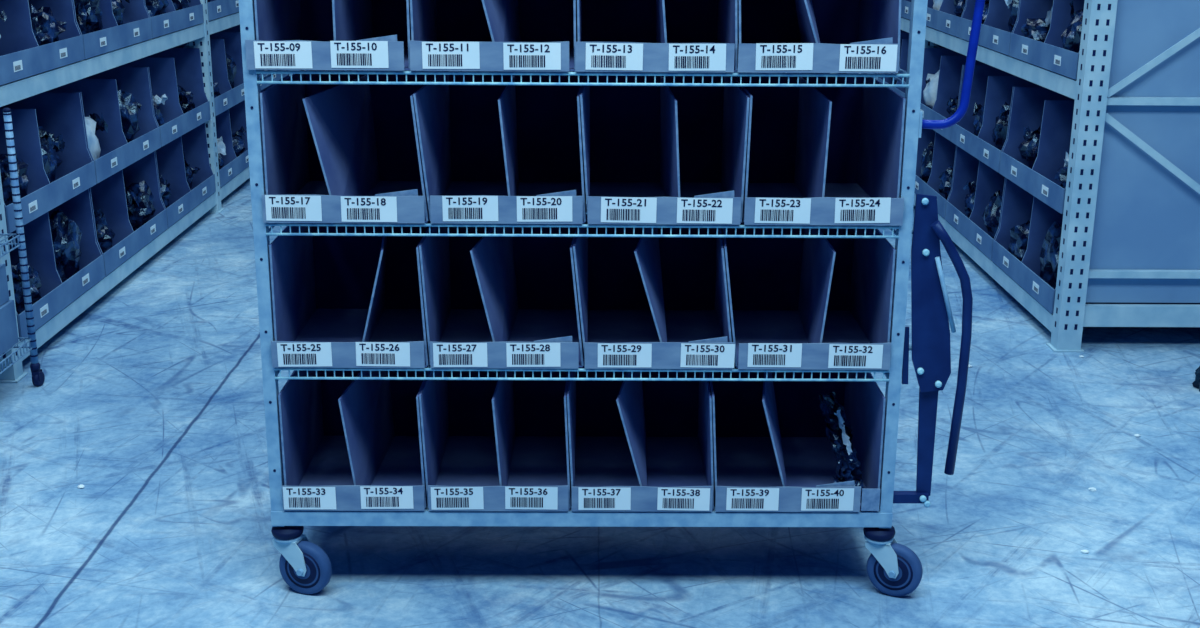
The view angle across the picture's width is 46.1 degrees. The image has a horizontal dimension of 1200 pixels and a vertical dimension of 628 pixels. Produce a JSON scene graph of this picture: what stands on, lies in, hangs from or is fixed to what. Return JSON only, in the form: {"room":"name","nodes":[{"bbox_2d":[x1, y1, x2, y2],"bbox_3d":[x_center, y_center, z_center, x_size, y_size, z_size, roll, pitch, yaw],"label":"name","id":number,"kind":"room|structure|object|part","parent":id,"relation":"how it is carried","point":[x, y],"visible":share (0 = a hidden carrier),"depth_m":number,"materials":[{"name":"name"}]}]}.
{"room":"warehouse","nodes":[
{"label":"warehouse","id":0,"kind":"room"},
{"bbox_2d":[0,70,1199,627],"bbox_3d":[-0.051,-0.089,5.701,14.000,0.001,17.000,0,16,-1],"label":"floor","id":1,"kind":"structure","parent":0,"point":[150,400],"depth_m":3.58,"materials":[{"name":"concrete"}]},
{"bbox_2d":[0,108,44,385],"bbox_3d":[-2.103,-0.118,4.149,0.620,0.896,0.635,0,16,-1],"label":"utility cart","id":2,"kind":"object","parent":1,"relation":"on","point":[38,377],"visible":0.98,"depth_m":4.42,"materials":[{"name":"metal"}]},
{"bbox_2d":[0,300,18,355],"bbox_3d":[-2.098,0.087,4.216,0.521,0.138,0.480,0,16,-1],"label":"cardboard box","id":3,"kind":"object","parent":2,"relation":"in","point":[8,324],"visible":1,"depth_m":4.39,"materials":[{"name":"cardboard"}]},
{"bbox_2d":[0,264,8,305],"bbox_3d":[-2.092,-0.037,4.180,0.491,0.119,0.460,0,16,-1],"label":"cardboard box","id":4,"kind":"object","parent":3,"relation":"on","point":[4,294],"visible":1,"depth_m":4.37,"materials":[{"name":"cardboard"}]},
{"bbox_2d":[0,0,366,382],"bbox_3d":[-2.298,-1.946,7.919,0.772,2.300,7.634,0,16,-1],"label":"storage rack","id":5,"kind":"object","parent":1,"relation":"on","point":[128,116],"visible":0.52,"depth_m":5.63,"materials":[{"name":"metal"}]},
{"bbox_2d":[77,355,1140,552],"bbox_3d":[0.379,0.466,3.784,3.301,0.008,1.313,-6,17,-21],"label":"paper scraps","id":6,"kind":"object","parent":1,"relation":"on","point":[1081,356],"visible":0.93,"depth_m":3.79,"materials":[{"name":"white paper"}]},
{"bbox_2d":[239,0,984,595],"bbox_3d":[0.032,-0.317,3.171,1.541,1.850,0.539,0,16,-1],"label":"cart","id":7,"kind":"object","parent":1,"relation":"on","point":[892,567],"visible":0.53,"depth_m":3.05,"materials":[{"name":"metal"}]},
{"bbox_2d":[245,0,410,70],"bbox_3d":[-0.551,-0.695,3.041,0.331,0.285,0.458,0,16,-1],"label":"bin","id":8,"kind":"object","parent":7,"relation":"on","point":[290,34],"visible":0.98,"depth_m":2.90,"materials":[{"name":"plastic"}]},
{"bbox_2d":[260,70,438,222],"bbox_3d":[-0.533,-0.382,3.132,0.343,0.268,0.458,0,16,-1],"label":"bin","id":9,"kind":"object","parent":7,"relation":"on","point":[333,153],"visible":0.98,"depth_m":3.13,"materials":[{"name":"plastic"}]},
{"bbox_2d":[269,219,433,367],"bbox_3d":[-0.539,-0.076,3.221,0.334,0.268,0.458,0,16,-1],"label":"bin","id":10,"kind":"object","parent":7,"relation":"on","point":[338,301],"visible":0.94,"depth_m":3.32,"materials":[{"name":"plastic"}]},
{"bbox_2d":[278,362,430,510],"bbox_3d":[-0.546,0.245,3.314,0.316,0.268,0.458,0,16,-1],"label":"bin","id":11,"kind":"object","parent":7,"relation":"on","point":[348,445],"visible":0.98,"depth_m":3.30,"materials":[{"name":"plastic"}]},
{"bbox_2d":[409,0,577,70],"bbox_3d":[-0.217,-0.694,3.044,0.337,0.285,0.458,0,16,-1],"label":"bin","id":12,"kind":"object","parent":7,"relation":"on","point":[447,35],"visible":0.98,"depth_m":2.96,"materials":[{"name":"plastic"}]},
{"bbox_2d":[419,371,570,510],"bbox_3d":[-0.231,0.246,3.317,0.331,0.268,0.458,0,16,-1],"label":"bin","id":13,"kind":"object","parent":7,"relation":"on","point":[489,445],"visible":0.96,"depth_m":3.38,"materials":[{"name":"plastic"}]},
{"bbox_2d":[413,75,585,223],"bbox_3d":[-0.208,-0.381,3.135,0.354,0.268,0.458,0,16,-1],"label":"bin","id":14,"kind":"object","parent":7,"relation":"on","point":[491,154],"visible":0.98,"depth_m":3.32,"materials":[{"name":"plastic"}]},
{"bbox_2d":[419,223,583,368],"bbox_3d":[-0.210,-0.075,3.224,0.348,0.268,0.458,0,16,-1],"label":"bin","id":15,"kind":"object","parent":7,"relation":"on","point":[490,302],"visible":0.96,"depth_m":3.28,"materials":[{"name":"plastic"}]},
{"bbox_2d":[567,358,713,511],"bbox_3d":[0.089,0.247,3.320,0.329,0.268,0.458,0,16,-1],"label":"bin","id":16,"kind":"object","parent":7,"relation":"on","point":[634,445],"visible":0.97,"depth_m":3.38,"materials":[{"name":"plastic"}]},
{"bbox_2d":[573,206,734,368],"bbox_3d":[0.115,-0.073,3.227,0.349,0.268,0.458,0,16,-1],"label":"bin","id":17,"kind":"object","parent":7,"relation":"on","point":[645,302],"visible":0.99,"depth_m":3.36,"materials":[{"name":"plastic"}]},
{"bbox_2d":[575,0,737,71],"bbox_3d":[0.114,-0.692,3.047,0.331,0.285,0.458,0,16,-1],"label":"bin","id":18,"kind":"object","parent":7,"relation":"on","point":[614,35],"visible":1,"depth_m":3.12,"materials":[{"name":"plastic"}]},
{"bbox_2d":[580,72,749,224],"bbox_3d":[0.130,-0.380,3.138,0.348,0.268,0.458,0,16,-1],"label":"bin","id":19,"kind":"object","parent":7,"relation":"on","point":[674,155],"visible":0.98,"depth_m":3.33,"materials":[{"name":"plastic"}]},
{"bbox_2d":[708,363,885,511],"bbox_3d":[0.432,0.248,3.323,0.379,0.268,0.458,0,16,-1],"label":"bin","id":20,"kind":"object","parent":7,"relation":"on","point":[779,446],"visible":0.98,"depth_m":3.36,"materials":[{"name":"plastic"}]},
{"bbox_2d":[722,220,895,369],"bbox_3d":[0.443,-0.072,3.230,0.365,0.268,0.458,0,16,-1],"label":"bin","id":21,"kind":"object","parent":7,"relation":"on","point":[794,303],"visible":0.94,"depth_m":3.31,"materials":[{"name":"plastic"}]},
{"bbox_2d":[728,72,905,225],"bbox_3d":[0.468,-0.378,3.141,0.333,0.268,0.458,0,16,-1],"label":"bin","id":22,"kind":"object","parent":7,"relation":"on","point":[815,155],"visible":0.96,"depth_m":3.25,"materials":[{"name":"plastic"}]},
{"bbox_2d":[737,0,900,72],"bbox_3d":[0.441,-0.691,3.050,0.339,0.285,0.458,0,16,-1],"label":"bin","id":23,"kind":"object","parent":7,"relation":"on","point":[774,36],"visible":1,"depth_m":2.95,"materials":[{"name":"plastic"}]},
{"bbox_3d":[0.718,-0.648,2.853,0.126,0.581,0.032,0,16,-1],"label":"push handle","id":24,"kind":"part","parent":7,"relation":"part of","materials":[{"name":"metal"}]},
{"bbox_2d":[835,0,1199,351],"bbox_3d":[2.063,-2.009,8.232,0.972,2.300,7.464,0,16,-1],"label":"storage rack","id":25,"kind":"object","parent":1,"relation":"on","point":[1069,174],"visible":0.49,"depth_m":4.97,"materials":[{"name":"metal"}]},
{"bbox_2d":[1192,366,1199,391],"bbox_3d":[1.995,0.192,4.605,0.100,0.097,0.154,8,18,26],"label":"caster wheel","id":26,"kind":"object","parent":1,"relation":"on","point":[1196,383],"visible":1,"depth_m":4.59,"materials":[{"name":"black rubber"}]}
]}

